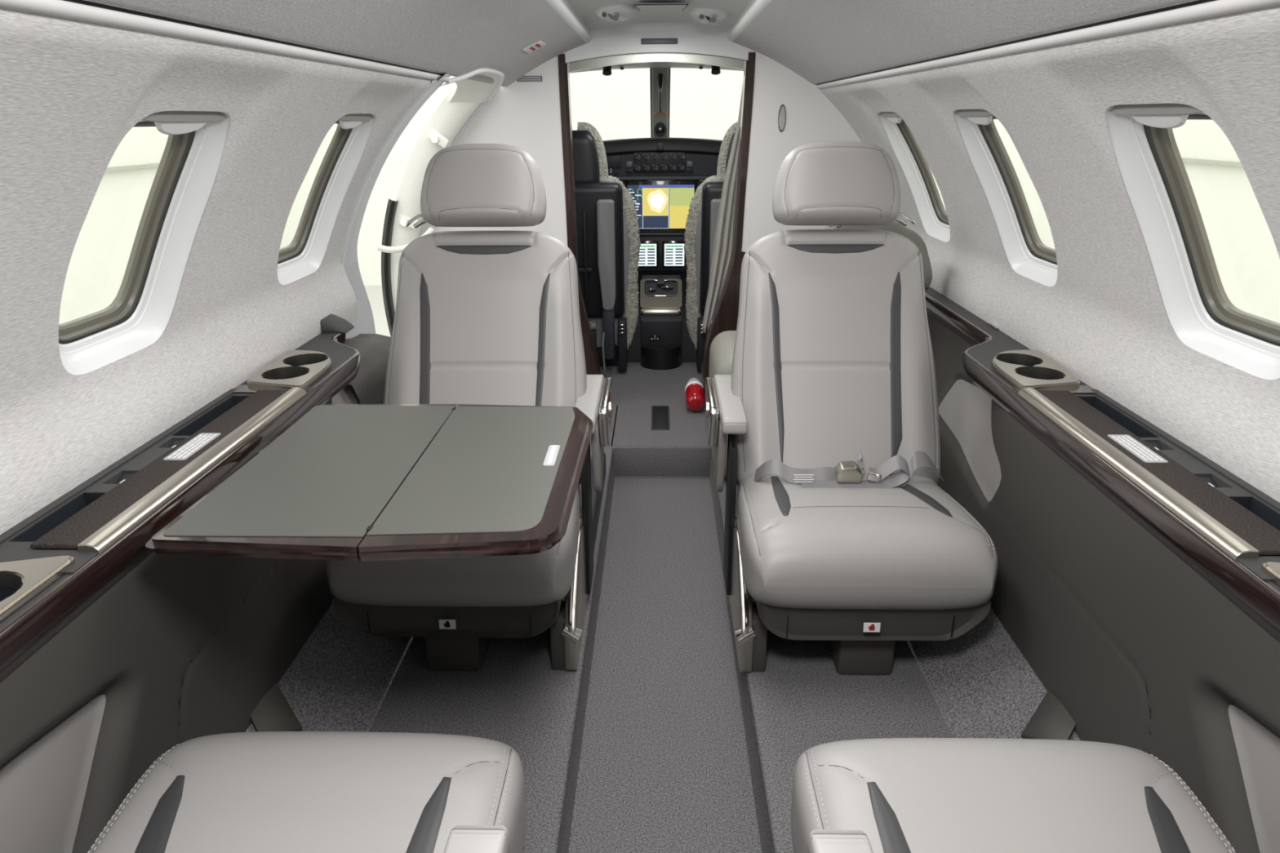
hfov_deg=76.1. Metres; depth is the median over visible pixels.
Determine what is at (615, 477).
trim
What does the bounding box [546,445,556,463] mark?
print
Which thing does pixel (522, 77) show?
print
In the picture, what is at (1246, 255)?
window pane
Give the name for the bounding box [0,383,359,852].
wall
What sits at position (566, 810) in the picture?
floor
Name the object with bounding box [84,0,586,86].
ceiling
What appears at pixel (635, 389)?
floor
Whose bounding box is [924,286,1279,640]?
ledge
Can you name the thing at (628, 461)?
step
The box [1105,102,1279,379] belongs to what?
window
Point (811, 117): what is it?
wall
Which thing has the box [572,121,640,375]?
seat
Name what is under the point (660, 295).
pedestal
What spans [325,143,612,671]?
passenger seat
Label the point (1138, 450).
control panel
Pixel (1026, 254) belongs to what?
window
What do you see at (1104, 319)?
wall
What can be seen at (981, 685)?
floor
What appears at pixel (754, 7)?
trim
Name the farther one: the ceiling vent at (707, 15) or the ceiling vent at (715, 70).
the ceiling vent at (715, 70)
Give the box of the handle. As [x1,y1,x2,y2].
[653,73,666,115]
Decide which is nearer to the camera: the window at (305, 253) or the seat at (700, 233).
the window at (305, 253)
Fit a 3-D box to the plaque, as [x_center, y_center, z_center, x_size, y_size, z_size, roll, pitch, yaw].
[0.070,-1.387,2.943,0.132,0.019,0.009,0,21,1]
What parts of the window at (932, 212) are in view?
shade pull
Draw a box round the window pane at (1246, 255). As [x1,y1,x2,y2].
[1172,119,1279,323]
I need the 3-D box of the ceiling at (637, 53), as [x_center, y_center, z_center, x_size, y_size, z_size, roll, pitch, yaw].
[0.079,-1.228,3.373,1.826,0.618,0.620,0,21,1]
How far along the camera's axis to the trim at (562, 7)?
2.32 m
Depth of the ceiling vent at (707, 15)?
2.51 m
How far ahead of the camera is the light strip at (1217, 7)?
1.08 m
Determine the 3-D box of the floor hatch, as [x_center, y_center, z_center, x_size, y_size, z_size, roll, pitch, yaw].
[0.082,-0.036,3.298,0.072,0.006,0.280,0,21,1]
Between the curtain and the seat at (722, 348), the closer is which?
the seat at (722, 348)
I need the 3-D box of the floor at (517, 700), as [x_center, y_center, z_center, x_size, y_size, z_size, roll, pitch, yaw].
[-0.336,0.608,1.600,0.401,0.001,3.950,0,21,1]
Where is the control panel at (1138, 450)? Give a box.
[1111,435,1163,460]
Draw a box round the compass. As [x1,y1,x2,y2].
[653,121,667,137]
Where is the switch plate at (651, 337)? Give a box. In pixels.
[649,335,659,340]
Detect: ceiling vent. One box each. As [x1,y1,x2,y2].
[595,4,635,22]
[598,63,639,75]
[684,63,721,75]
[689,8,729,23]
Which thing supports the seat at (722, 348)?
on the floor at (801, 700)
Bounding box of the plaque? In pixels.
[640,38,677,44]
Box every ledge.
[0,314,359,680]
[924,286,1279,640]
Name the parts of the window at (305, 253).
shade pull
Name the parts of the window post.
post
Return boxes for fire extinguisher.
[684,377,705,411]
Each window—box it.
[58,111,231,374]
[277,113,375,284]
[877,111,950,242]
[953,108,1057,286]
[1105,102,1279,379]
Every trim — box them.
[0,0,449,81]
[63,0,444,75]
[105,162,159,172]
[545,0,591,43]
[557,53,600,374]
[568,53,745,72]
[614,476,709,478]
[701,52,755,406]
[727,0,771,41]
[816,0,1215,84]
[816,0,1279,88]
[1181,157,1242,166]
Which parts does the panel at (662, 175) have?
blank plate, panel, clock knob, panel, switch panel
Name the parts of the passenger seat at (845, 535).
armrest trim, armrest panel, armrest, leg, trim rail, leg, backrest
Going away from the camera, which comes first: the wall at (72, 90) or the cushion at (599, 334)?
the wall at (72, 90)
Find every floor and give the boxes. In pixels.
[245,604,413,732]
[364,284,391,337]
[368,405,617,852]
[554,448,614,852]
[568,478,761,852]
[600,362,708,446]
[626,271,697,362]
[709,450,777,852]
[719,477,952,852]
[906,608,1079,740]
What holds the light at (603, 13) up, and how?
attached to the ceiling vent at (614, 13)
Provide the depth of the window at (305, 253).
2.08 m
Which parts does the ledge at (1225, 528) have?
metal rail, socket panel, lid, socket panel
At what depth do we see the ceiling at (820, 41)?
1.64 m
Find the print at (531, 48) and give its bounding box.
[528,43,542,50]
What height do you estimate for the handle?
0.204 m
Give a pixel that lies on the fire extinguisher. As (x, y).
(694, 389)
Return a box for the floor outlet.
[249,683,302,732]
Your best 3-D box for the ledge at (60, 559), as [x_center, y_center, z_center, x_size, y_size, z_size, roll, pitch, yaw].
[-0.785,0.240,0.865,0.210,0.095,2.815,0,21,1]
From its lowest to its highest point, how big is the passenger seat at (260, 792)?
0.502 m
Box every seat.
[87,731,526,852]
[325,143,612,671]
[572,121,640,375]
[684,121,737,370]
[705,141,997,675]
[709,220,932,478]
[791,737,1235,852]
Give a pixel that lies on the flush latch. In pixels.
(782, 113)
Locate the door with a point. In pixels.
(460, 106)
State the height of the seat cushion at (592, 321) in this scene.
0.120 m
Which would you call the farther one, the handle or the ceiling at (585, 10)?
the handle
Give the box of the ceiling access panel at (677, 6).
[634,2,688,10]
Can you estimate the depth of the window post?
4.34 m
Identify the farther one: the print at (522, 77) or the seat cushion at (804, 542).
the print at (522, 77)
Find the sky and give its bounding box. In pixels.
[280,67,1054,284]
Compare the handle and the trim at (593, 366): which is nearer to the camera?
the trim at (593, 366)
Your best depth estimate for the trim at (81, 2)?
1.06 m
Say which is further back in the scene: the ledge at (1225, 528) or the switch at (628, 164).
the switch at (628, 164)
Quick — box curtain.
[702,80,743,333]
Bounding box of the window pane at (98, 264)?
[58,126,168,324]
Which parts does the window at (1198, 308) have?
shade pull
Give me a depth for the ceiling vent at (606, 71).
3.84 m
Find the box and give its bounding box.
[581,452,605,551]
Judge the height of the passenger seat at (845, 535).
1.077 m
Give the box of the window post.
[649,67,671,137]
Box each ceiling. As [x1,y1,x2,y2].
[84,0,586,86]
[566,0,751,30]
[570,53,742,62]
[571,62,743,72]
[732,0,1197,84]
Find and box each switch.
[626,161,632,167]
[626,168,632,173]
[686,160,693,166]
[686,168,693,172]
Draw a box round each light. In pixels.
[601,11,606,17]
[619,65,624,70]
[699,13,704,18]
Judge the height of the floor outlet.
0.066 m
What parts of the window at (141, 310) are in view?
shade pull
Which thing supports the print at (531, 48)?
on the placard at (530, 49)
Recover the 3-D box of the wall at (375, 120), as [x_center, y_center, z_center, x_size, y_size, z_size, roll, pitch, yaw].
[-0.481,0.083,0.978,1.004,1.589,3.150,0,21,1]
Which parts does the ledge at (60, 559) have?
socket panel, lid, socket panel, metal rail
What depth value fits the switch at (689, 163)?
4.05 m
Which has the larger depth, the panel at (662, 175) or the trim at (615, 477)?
the panel at (662, 175)
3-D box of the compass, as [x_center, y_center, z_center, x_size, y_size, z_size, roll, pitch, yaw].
[0.108,-1.576,4.340,0.076,0.076,0.063,0,21,1]
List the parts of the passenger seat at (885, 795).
armrest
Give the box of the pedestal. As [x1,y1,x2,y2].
[640,275,682,369]
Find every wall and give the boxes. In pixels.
[0,6,432,534]
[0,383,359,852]
[168,120,375,320]
[344,333,391,404]
[423,22,861,252]
[820,4,1279,502]
[926,312,1279,852]
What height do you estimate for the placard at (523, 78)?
0.019 m
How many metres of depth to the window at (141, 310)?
1.39 m
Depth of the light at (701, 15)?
2.51 m
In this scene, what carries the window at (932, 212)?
in the wall at (1104, 319)
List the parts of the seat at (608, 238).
backrest, seat, armrest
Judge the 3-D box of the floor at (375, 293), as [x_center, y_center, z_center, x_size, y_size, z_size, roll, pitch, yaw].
[0.105,1.098,4.687,14.000,0.100,20.000,0,21,1]
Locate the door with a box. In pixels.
[341,67,504,338]
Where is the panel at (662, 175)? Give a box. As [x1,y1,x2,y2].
[602,137,722,271]
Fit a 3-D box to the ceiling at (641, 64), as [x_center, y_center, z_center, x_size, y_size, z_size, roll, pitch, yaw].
[0.093,-1.763,3.940,1.200,0.138,0.820,0,21,1]
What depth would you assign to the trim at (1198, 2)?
1.17 m
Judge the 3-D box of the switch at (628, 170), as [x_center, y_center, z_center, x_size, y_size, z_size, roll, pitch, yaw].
[-0.053,-1.276,4.075,0.030,0.021,0.014,0,21,1]
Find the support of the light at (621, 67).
attached to the ceiling vent at (606, 71)
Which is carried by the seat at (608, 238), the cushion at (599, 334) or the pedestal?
the cushion at (599, 334)
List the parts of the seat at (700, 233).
backrest, armrest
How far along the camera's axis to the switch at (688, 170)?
4.06 m
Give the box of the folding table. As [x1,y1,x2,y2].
[145,404,593,561]
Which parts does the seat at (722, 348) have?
backrest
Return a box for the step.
[612,446,711,476]
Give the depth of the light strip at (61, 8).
0.99 m
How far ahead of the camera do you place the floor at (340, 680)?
1.71 m
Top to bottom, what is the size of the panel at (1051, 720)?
0.066 m
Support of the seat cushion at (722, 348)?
on the seat at (722, 348)
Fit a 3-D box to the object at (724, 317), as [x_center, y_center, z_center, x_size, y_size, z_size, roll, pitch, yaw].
[0.490,-0.735,3.230,0.469,1.352,0.096,0,21,1]
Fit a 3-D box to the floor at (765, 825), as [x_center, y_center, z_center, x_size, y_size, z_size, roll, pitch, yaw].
[0.223,0.747,1.388,0.008,0.120,3.480,0,21,1]
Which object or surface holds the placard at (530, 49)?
attached to the ceiling at (452, 37)
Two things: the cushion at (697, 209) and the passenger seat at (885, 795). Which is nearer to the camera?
the passenger seat at (885, 795)
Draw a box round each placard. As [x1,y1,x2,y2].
[517,75,542,81]
[522,40,546,53]
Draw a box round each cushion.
[325,484,581,606]
[588,318,595,329]
[595,209,630,347]
[694,206,706,332]
[709,330,736,478]
[736,475,997,609]
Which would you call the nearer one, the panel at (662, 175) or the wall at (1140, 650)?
the wall at (1140, 650)
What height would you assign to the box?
0.085 m
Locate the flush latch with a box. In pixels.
[777,104,786,132]
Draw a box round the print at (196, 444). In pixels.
[168,434,217,457]
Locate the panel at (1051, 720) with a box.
[1021,689,1075,740]
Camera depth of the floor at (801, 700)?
1.67 m
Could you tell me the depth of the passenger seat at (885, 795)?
0.98 m
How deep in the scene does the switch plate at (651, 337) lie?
3.94 m
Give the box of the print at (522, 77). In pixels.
[518,76,540,79]
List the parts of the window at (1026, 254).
shade pull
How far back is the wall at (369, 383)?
2.27 m
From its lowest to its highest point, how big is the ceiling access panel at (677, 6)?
0.006 m
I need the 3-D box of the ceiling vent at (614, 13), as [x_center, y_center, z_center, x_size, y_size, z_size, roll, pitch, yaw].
[-0.076,-1.259,2.499,0.128,0.048,0.160,0,21,1]
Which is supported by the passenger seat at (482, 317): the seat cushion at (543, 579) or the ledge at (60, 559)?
the seat cushion at (543, 579)
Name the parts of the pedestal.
lever, lever, quadrant frame, lever, lever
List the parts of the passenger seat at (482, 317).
backrest, leg, trim rail, leg, armrest, armrest panel, armrest trim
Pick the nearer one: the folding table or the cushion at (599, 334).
the folding table
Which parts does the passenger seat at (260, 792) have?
armrest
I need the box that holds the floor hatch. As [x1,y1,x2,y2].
[651,405,669,430]
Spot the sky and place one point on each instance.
(704, 104)
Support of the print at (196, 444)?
on the ledge at (60, 559)

